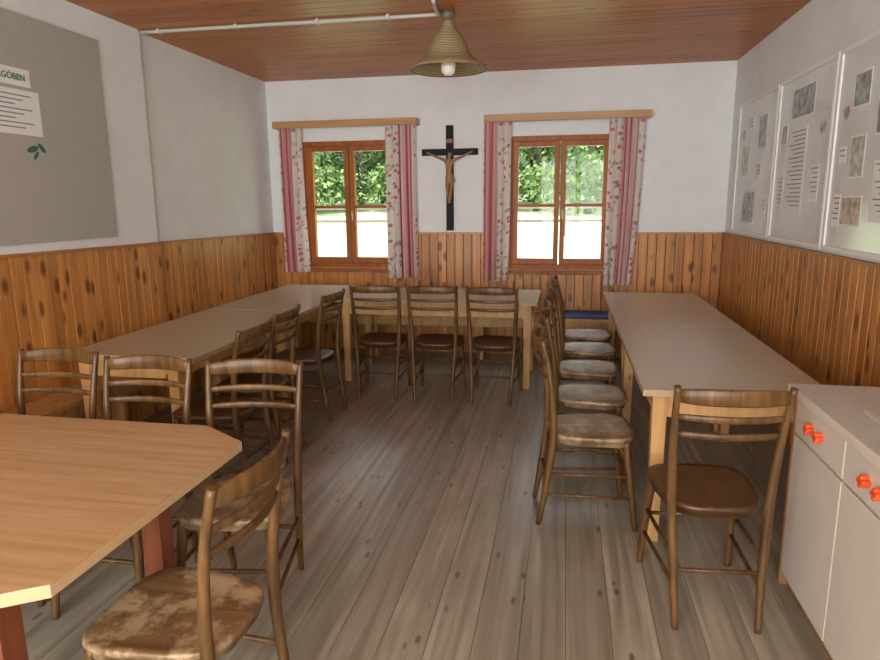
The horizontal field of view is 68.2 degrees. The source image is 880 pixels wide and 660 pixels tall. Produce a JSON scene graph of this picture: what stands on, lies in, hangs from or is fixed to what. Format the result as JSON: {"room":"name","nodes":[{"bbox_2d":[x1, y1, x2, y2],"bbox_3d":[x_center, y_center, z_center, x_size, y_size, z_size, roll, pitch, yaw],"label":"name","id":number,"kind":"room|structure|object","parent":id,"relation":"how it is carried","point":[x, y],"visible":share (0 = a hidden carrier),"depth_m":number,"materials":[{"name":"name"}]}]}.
{"room":"community hall","nodes":[
{"label":"community hall","id":0,"kind":"room"},
{"bbox_2d":[0,0,157,254],"bbox_3d":[-2.777,-0.798,1.736,0.040,1.520,6.419,2,11,11],"label":"wall","id":1,"kind":"structure","parent":0,"point":[118,43],"depth_m":4.51,"materials":[{"name":"white paint"}]},
{"bbox_2d":[0,7,116,245],"bbox_3d":[-2.437,-1.062,3.335,0.024,1.270,2.130,2,11,11],"label":"pinboard","id":2,"kind":"object","parent":1,"relation":"attached to","point":[56,184],"visible":1,"depth_m":3.88,"materials":[{"name":"grey fabric"}]},
{"bbox_2d":[139,32,273,241],"bbox_3d":[-2.740,-0.233,2.946,0.300,3.100,9.190,2,11,11],"label":"wall","id":3,"kind":"structure","parent":0,"point":[207,123],"depth_m":5.64,"materials":[{"name":"white paint"}]},
{"bbox_2d":[0,232,277,421],"bbox_3d":[-2.553,0.331,3.023,0.071,1.361,8.550,2,11,11],"label":"wainscot","id":4,"kind":"structure","parent":3,"relation":"attached to","point":[81,297],"depth_m":4.47,"materials":[{"name":"brown wood"}]},
{"bbox_2d":[20,347,829,659],"bbox_3d":[-0.326,1.085,2.744,4.590,0.050,8.550,2,11,11],"label":"floor","id":5,"kind":"structure","parent":0,"point":[423,540],"depth_m":2.97,"materials":[{"name":"brown wood"}]},
{"bbox_2d":[16,348,98,606],"bbox_3d":[-1.736,0.589,2.777,0.409,0.940,0.515,2,11,11],"label":"dining chair","id":6,"kind":"object","parent":5,"relation":"on","point":[42,354],"visible":0.39,"depth_m":2.92,"materials":[{"name":"brown wood"}]},
{"bbox_2d":[0,414,241,659],"bbox_3d":[-1.574,0.821,2.076,1.630,0.751,1.140,2,11,11],"label":"table","id":7,"kind":"object","parent":5,"relation":"on","point":[73,490],"visible":0.89,"depth_m":1.95,"materials":[{"name":"brown wood"}]},
{"bbox_2d":[51,354,197,619],"bbox_3d":[-1.266,0.614,2.630,0.409,0.940,0.515,1,11,10],"label":"dining chair","id":8,"kind":"object","parent":5,"relation":"on","point":[144,361],"visible":0.41,"depth_m":2.76,"materials":[{"name":"brown wood"}]},
{"bbox_2d":[0,334,276,420],"bbox_3d":[-2.033,0.417,4.907,0.255,0.450,3.940,2,11,11],"label":"bench","id":9,"kind":"object","parent":5,"relation":"on","point":[68,405],"visible":0.06,"depth_m":3.87,"materials":[{"name":"brown wood"}]},
{"bbox_2d":[82,429,290,659],"bbox_3d":[-0.682,0.773,1.800,0.515,0.940,0.409,2,11,13],"label":"dining chair","id":10,"kind":"object","parent":5,"relation":"on","point":[173,613],"visible":1,"depth_m":1.74,"materials":[{"name":"brown wood"}]},
{"bbox_2d":[79,309,304,423],"bbox_3d":[-1.578,0.360,4.403,0.800,0.750,1.560,2,11,11],"label":"dining table","id":11,"kind":"object","parent":5,"relation":"on","point":[209,334],"visible":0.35,"depth_m":3.99,"materials":[{"name":"grey laminate"}]},
{"bbox_2d":[172,317,274,472],"bbox_3d":[-1.190,0.421,3.603,0.515,0.940,0.409,2,11,11],"label":"dining chair","id":12,"kind":"object","parent":5,"relation":"on","point":[234,416],"visible":0.59,"depth_m":3.50,"materials":[{"name":"brown wood"}]},
{"bbox_2d":[176,358,303,603],"bbox_3d":[-0.768,0.626,2.546,0.409,0.940,0.515,0,11,3],"label":"dining chair","id":13,"kind":"object","parent":5,"relation":"on","point":[189,514],"visible":0.66,"depth_m":2.65,"materials":[{"name":"brown wood"}]},
{"bbox_2d":[215,303,304,463],"bbox_3d":[-1.138,0.325,4.084,0.515,0.940,0.409,1,11,9],"label":"dining chair","id":14,"kind":"object","parent":5,"relation":"on","point":[247,378],"visible":0.59,"depth_m":3.98,"materials":[{"name":"brown wood"}]},
{"bbox_2d":[210,284,357,400],"bbox_3d":[-1.288,0.060,5.909,0.800,0.750,1.554,2,11,11],"label":"dining table","id":15,"kind":"object","parent":5,"relation":"on","point":[284,298],"visible":0.44,"depth_m":5.61,"materials":[{"name":"grey laminate"}]},
{"bbox_2d":[270,288,347,421],"bbox_3d":[-0.972,0.174,4.838,0.515,0.940,0.409,2,12,14],"label":"dining chair","id":16,"kind":"object","parent":5,"relation":"on","point":[317,356],"visible":0.76,"depth_m":4.74,"materials":[{"name":"brown wood"}]},
{"bbox_2d":[349,284,410,400],"bbox_3d":[-0.483,0.067,5.357,0.409,0.940,0.515,1,11,7],"label":"dining chair","id":17,"kind":"object","parent":5,"relation":"on","point":[374,339],"visible":1,"depth_m":5.21,"materials":[{"name":"brown wood"}]},
{"bbox_2d":[405,285,465,403],"bbox_3d":[-0.022,0.078,5.281,0.409,0.940,0.515,2,11,11],"label":"dining chair","id":18,"kind":"object","parent":5,"relation":"on","point":[423,341],"visible":1,"depth_m":5.13,"materials":[{"name":"brown wood"}]},
{"bbox_2d":[335,288,540,388],"bbox_3d":[0.017,0.046,5.921,1.740,0.750,0.800,2,11,11],"label":"dining table","id":19,"kind":"object","parent":5,"relation":"on","point":[527,299],"visible":0.78,"depth_m":5.59,"materials":[{"name":"grey laminate"}]},
{"bbox_2d":[303,309,616,359],"bbox_3d":[0.437,0.058,6.615,4.470,0.450,0.348,2,11,11],"label":"bench","id":20,"kind":"object","parent":5,"relation":"on","point":[379,321],"visible":0.3,"depth_m":6.49,"materials":[{"name":"brown wood"}]},
{"bbox_2d":[564,310,607,318],"bbox_3d":[1.472,-0.152,6.375,0.500,0.033,0.310,2,11,11],"label":"seat cushion","id":21,"kind":"object","parent":20,"relation":"on","point":[586,314],"visible":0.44,"depth_m":6.28,"materials":[{"name":"blue fabric"}]},
{"bbox_2d":[465,286,521,406],"bbox_3d":[0.439,0.091,5.195,0.409,0.940,0.515,2,11,13],"label":"dining chair","id":22,"kind":"object","parent":5,"relation":"on","point":[489,343],"visible":1,"depth_m":5.04,"materials":[{"name":"brown wood"}]},
{"bbox_2d":[544,292,618,413],"bbox_3d":[0.955,0.242,4.411,0.515,0.940,0.409,2,11,13],"label":"dining chair","id":23,"kind":"object","parent":5,"relation":"on","point":[598,370],"visible":0.48,"depth_m":4.34,"materials":[{"name":"brown wood"}]},
{"bbox_2d":[551,275,611,381],"bbox_3d":[1.191,0.024,5.502,0.515,0.940,0.409,1,11,9],"label":"dining chair","id":24,"kind":"object","parent":5,"relation":"on","point":[571,335],"visible":0.41,"depth_m":5.38,"materials":[{"name":"brown wood"}]},
{"bbox_2d":[539,306,626,482],"bbox_3d":[0.835,0.361,3.813,0.515,0.940,0.409,2,11,11],"label":"dining chair","id":25,"kind":"object","parent":5,"relation":"on","point":[613,398],"visible":0.64,"depth_m":3.70,"materials":[{"name":"brown wood"}]},
{"bbox_2d":[550,282,615,382],"bbox_3d":[1.091,0.127,4.983,0.515,0.940,0.409,2,11,11],"label":"dining chair","id":26,"kind":"object","parent":5,"relation":"on","point":[591,350],"visible":0.62,"depth_m":4.87,"materials":[{"name":"brown wood"}]},
{"bbox_2d":[531,325,636,531],"bbox_3d":[0.707,0.473,3.254,0.515,0.940,0.409,0,11,5],"label":"dining chair","id":27,"kind":"object","parent":5,"relation":"on","point":[612,432],"visible":1,"depth_m":3.15,"materials":[{"name":"brown wood"}]},
{"bbox_2d":[603,292,741,432],"bbox_3d":[1.724,0.186,5.136,0.790,0.750,1.594,2,11,11],"label":"dining table","id":28,"kind":"object","parent":5,"relation":"on","point":[624,308],"visible":0.49,"depth_m":4.89,"materials":[{"name":"grey laminate"}]},
{"bbox_2d":[636,385,798,634],"bbox_3d":[1.039,0.614,2.527,0.409,0.940,0.515,1,11,6],"label":"dining chair","id":29,"kind":"object","parent":5,"relation":"on","point":[694,490],"visible":1,"depth_m":2.38,"materials":[{"name":"brown wood"}]},
{"bbox_2d":[616,324,820,540],"bbox_3d":[1.430,0.491,3.610,0.790,0.750,1.560,2,11,11],"label":"dining table","id":30,"kind":"object","parent":5,"relation":"on","point":[660,358],"visible":0.63,"depth_m":3.23,"materials":[{"name":"grey laminate"}]},
{"bbox_2d":[777,383,879,659],"bbox_3d":[1.405,0.908,1.244,0.577,0.850,2.830,2,11,11],"label":"base cabinet","id":31,"kind":"object","parent":5,"relation":"on","point":[829,559],"visible":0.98,"depth_m":2.19,"materials":[{"name":"white wood"}]},
{"bbox_2d":[864,411,879,423],"bbox_3d":[1.586,0.341,1.890,0.400,0.010,0.600,2,11,11],"label":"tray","id":32,"kind":"object","parent":31,"relation":"on","point":[875,415],"visible":1,"depth_m":2.17,"materials":[{"name":"beige"}]},
{"bbox_2d":[65,0,810,81],"bbox_3d":[-0.352,-1.784,2.176,5.190,0.200,9.150,2,11,11],"label":"ceiling","id":33,"kind":"structure","parent":0,"point":[502,35],"depth_m":4.79,"materials":[{"name":"brown wood"}]},
{"bbox_2d":[140,0,440,34],"bbox_3d":[-1.093,-2.092,4.365,2.222,0.031,0.314,2,11,11],"label":"conduit pipe","id":34,"kind":"object","parent":33,"relation":"attached to","point":[437,13],"visible":1,"depth_m":4.46,"materials":[{"name":"white metal"}]},
{"bbox_2d":[409,10,486,76],"bbox_3d":[0.055,-1.905,4.331,0.524,0.404,0.524,2,11,11],"label":"pendant lamp","id":35,"kind":"object","parent":33,"relation":"hanging from","point":[448,54],"visible":1,"depth_m":4.26,"materials":[{"name":"wicker"}]},
{"bbox_2d":[265,60,737,301],"bbox_3d":[0.486,-1.019,6.770,4.590,3.100,0.320,2,11,11],"label":"wall","id":36,"kind":"structure","parent":0,"point":[688,135],"depth_m":6.29,"materials":[{"name":"white paint"}]},
{"bbox_2d":[303,140,387,267],"bbox_3d":[-0.939,-1.314,6.859,1.000,1.310,0.144,2,11,11],"label":"window","id":37,"kind":"structure","parent":36,"relation":"in","point":[348,148],"depth_m":6.86,"materials":[{"name":"brown wood"}]},
{"bbox_2d":[272,117,418,129],"bbox_3d":[-0.963,-2.088,6.586,1.510,0.065,0.159,2,11,11],"label":"curtain rod","id":38,"kind":"object","parent":36,"relation":"attached to","point":[409,120],"visible":0.95,"depth_m":6.50,"materials":[{"name":"brown wood"}]},
{"bbox_2d":[278,128,310,271],"bbox_3d":[-1.531,-1.360,6.836,0.280,1.502,0.081,2,11,11],"label":"curtain","id":39,"kind":"object","parent":38,"relation":"hanging from","point":[296,242],"visible":0.98,"depth_m":6.82,"materials":[{"name":"white fabric"}]},
{"bbox_2d":[385,124,419,278],"bbox_3d":[-0.388,-1.303,6.628,0.330,1.552,0.083,2,11,11],"label":"curtain","id":40,"kind":"object","parent":38,"relation":"hanging from","point":[401,195],"visible":1,"depth_m":6.61,"materials":[{"name":"white fabric"}]},
{"bbox_2d":[310,268,395,272],"bbox_3d":[-0.945,-0.640,6.929,1.040,0.036,0.088,2,11,11],"label":"window sill","id":41,"kind":"structure","parent":36,"relation":"attached to","point":[312,269],"depth_m":6.89,"materials":[{"name":"brown wood"}]},
{"bbox_2d":[422,125,477,230],"bbox_3d":[0.094,-1.520,6.527,0.570,1.035,0.099,2,11,11],"label":"crucifix","id":42,"kind":"object","parent":36,"relation":"attached to","point":[449,152],"visible":1,"depth_m":6.50,"materials":[{"name":"black wood"}]},
{"bbox_2d":[275,232,721,357],"bbox_3d":[0.459,-0.376,6.722,4.552,1.258,0.029,2,11,11],"label":"wainscot","id":43,"kind":"structure","parent":36,"relation":"attached to","point":[664,262],"depth_m":6.63,"materials":[{"name":"brown wood"}]},
{"bbox_2d":[508,270,603,274],"bbox_3d":[1.182,-0.580,6.531,1.070,0.036,0.088,2,11,11],"label":"window sill","id":44,"kind":"structure","parent":36,"relation":"attached to","point":[559,272],"depth_m":6.50,"materials":[{"name":"brown wood"}]},
{"bbox_2d":[508,134,608,269],"bbox_3d":[1.188,-1.254,6.462,1.030,1.310,0.144,2,11,11],"label":"window","id":45,"kind":"structure","parent":36,"relation":"in","point":[517,142],"depth_m":6.44,"materials":[{"name":"brown wood"}]},
{"bbox_2d":[484,109,651,122],"bbox_3d":[1.198,-2.027,6.182,1.550,0.065,0.159,2,11,11],"label":"rail","id":46,"kind":"object","parent":36,"relation":"attached to","point":[620,113],"visible":0.97,"depth_m":6.10,"materials":[{"name":"brown wood"}]},
{"bbox_2d":[483,121,511,280],"bbox_3d":[0.564,-1.271,6.450,0.271,1.562,0.084,2,11,11],"label":"curtain","id":47,"kind":"object","parent":46,"relation":"hanging from","point":[497,135],"visible":0.98,"depth_m":6.43,"materials":[{"name":"white fabric"}]},
{"bbox_2d":[603,117,645,285],"bbox_3d":[1.765,-1.222,6.229,0.332,1.592,0.082,2,11,11],"label":"curtain","id":48,"kind":"object","parent":46,"relation":"hanging from","point":[626,135],"visible":0.98,"depth_m":6.21,"materials":[{"name":"white fabric"}]},
{"bbox_2d":[725,0,879,262],"bbox_3d":[2.065,-0.097,2.047,0.300,3.100,9.190,2,11,11],"label":"wall","id":49,"kind":"structure","parent":0,"point":[821,29],"depth_m":4.32,"materials":[{"name":"white paint"}]},
{"bbox_2d":[730,84,780,238],"bbox_3d":[2.535,-1.321,5.257,0.022,1.095,1.080,2,11,11],"label":"display board","id":50,"kind":"object","parent":49,"relation":"attached to","point":[758,116],"visible":0.97,"depth_m":5.19,"materials":[{"name":"white paper"}]},
{"bbox_2d":[717,232,879,443],"bbox_3d":[1.908,0.507,2.198,0.029,1.258,8.550,2,11,11],"label":"wainscot","id":51,"kind":"structure","parent":49,"relation":"attached to","point":[819,311],"depth_m":3.97,"materials":[{"name":"brown wood"}]},
{"bbox_2d":[767,51,840,248],"bbox_3d":[2.334,-1.113,4.216,0.022,1.095,1.020,2,11,11],"label":"display board","id":52,"kind":"object","parent":49,"relation":"attached to","point":[807,100],"visible":0.98,"depth_m":4.14,"materials":[{"name":"white paper"}]},
{"bbox_2d":[821,30,879,260],"bbox_3d":[2.139,-0.911,3.204,0.022,1.095,1.020,2,11,11],"label":"display board","id":53,"kind":"object","parent":49,"relation":"attached to","point":[851,225],"visible":1,"depth_m":3.39,"materials":[{"name":"white paper"}]},
{"label":"outside","id":54,"kind":"structure","parent":0,"visible":0},
{"bbox_2d":[316,194,601,263],"bbox_3d":[1.306,-6.477,33.205,110.000,4.125,53.030,2,11,11],"label":"ground","id":55,"kind":"structure","parent":54,"point":[535,239],"depth_m":20.29,"materials":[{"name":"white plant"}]},
{"bbox_2d":[314,152,344,205],"bbox_3d":[-6.374,-9.546,27.021,6.178,9.676,5.173,-4,12,-19],"label":"leafy tree","id":56,"kind":"object","parent":55,"relation":"on","point":[319,160],"visible":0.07,"depth_m":27.15,"materials":[{"name":"green plant"}]},
{"bbox_2d":[315,151,370,199],"bbox_3d":[-6.463,-10.842,30.475,6.102,10.288,5.221,0,11,1],"label":"leafy tree","id":57,"kind":"object","parent":55,"relation":"on","point":[333,159],"visible":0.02,"depth_m":30.45,"materials":[{"name":"green plant"}]},
{"bbox_2d":[315,151,385,211],"bbox_3d":[-3.593,-9.608,28.644,5.172,8.720,4.426,-2,11,-8],"label":"leafy tree","id":58,"kind":"object","parent":55,"relation":"on","point":[361,157],"visible":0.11,"depth_m":28.89,"materials":[{"name":"green plant"}]},
{"bbox_2d":[340,151,385,202],"bbox_3d":[-2.885,-11.169,32.485,6.207,9.722,5.198,10,15,43],"label":"leafy tree","id":59,"kind":"object","parent":55,"relation":"on","point":[369,168],"visible":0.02,"depth_m":32.19,"materials":[{"name":"green plant"}]},
{"bbox_2d":[366,158,386,204],"bbox_3d":[-0.786,-9.946,28.134,6.131,9.601,5.133,-4,12,-17],"label":"leafy tree","id":60,"kind":"object","parent":55,"relation":"on","point":[378,181],"visible":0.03,"depth_m":27.55,"materials":[{"name":"green plant"}]},
{"bbox_2d":[314,146,598,197],"bbox_3d":[2.579,-17.946,42.361,108.500,19.296,15.433,2,11,11],"label":"hillside","id":61,"kind":"structure","parent":55,"relation":"on","point":[569,149],"depth_m":37.62,"materials":[{"name":"green plant"}]},
{"bbox_2d":[317,203,601,235],"bbox_3d":[-1.690,-3.388,20.379,33.400,1.050,0.150,2,11,11],"label":"wooden fence","id":62,"kind":"object","parent":55,"relation":"on","point":[566,208],"visible":0.05,"depth_m":19.46,"materials":[{"name":"wood"}]},
{"bbox_2d":[518,162,529,199],"bbox_3d":[2.064,-9.619,29.215,5.253,8.227,4.398,-3,11,-11],"label":"leafy tree","id":63,"kind":"object","parent":55,"relation":"on","point":[520,168],"visible":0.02,"depth_m":28.97,"materials":[{"name":"green plant"}]},
{"bbox_2d":[519,147,578,201],"bbox_3d":[4.501,-10.046,31.385,4.954,7.759,4.148,7,14,34],"label":"leafy tree","id":64,"kind":"object","parent":55,"relation":"on","point":[531,148],"visible":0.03,"depth_m":31.39,"materials":[{"name":"green plant"}]},
{"bbox_2d":[518,142,585,210],"bbox_3d":[4.115,-8.538,26.618,4.725,7.400,3.956,2,11,12],"label":"leafy tree","id":65,"kind":"object","parent":55,"relation":"on","point":[539,151],"visible":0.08,"depth_m":26.71,"materials":[{"name":"green plant"}]},
{"bbox_2d":[522,141,603,216],"bbox_3d":[5.786,-8.990,24.688,4.672,9.240,5.035,5,12,24],"label":"leafy tree","id":66,"kind":"object","parent":55,"relation":"on","point":[588,190],"visible":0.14,"depth_m":24.45,"materials":[{"name":"green plant"}]},
{"bbox_2d":[566,146,603,200],"bbox_3d":[7.710,-10.053,30.760,4.019,7.948,4.331,-1,11,-3],"label":"leafy tree","id":67,"kind":"object","parent":55,"relation":"on","point":[600,147],"visible":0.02,"depth_m":30.79,"materials":[{"name":"green plant"}]},
{"bbox_2d":[584,157,603,198],"bbox_3d":[8.593,-9.680,25.773,4.997,9.883,5.385,6,13,28],"label":"leafy tree","id":68,"kind":"object","parent":55,"relation":"on","point":[596,195],"visible":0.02,"depth_m":26.34,"materials":[{"name":"green plant"}]}
]}

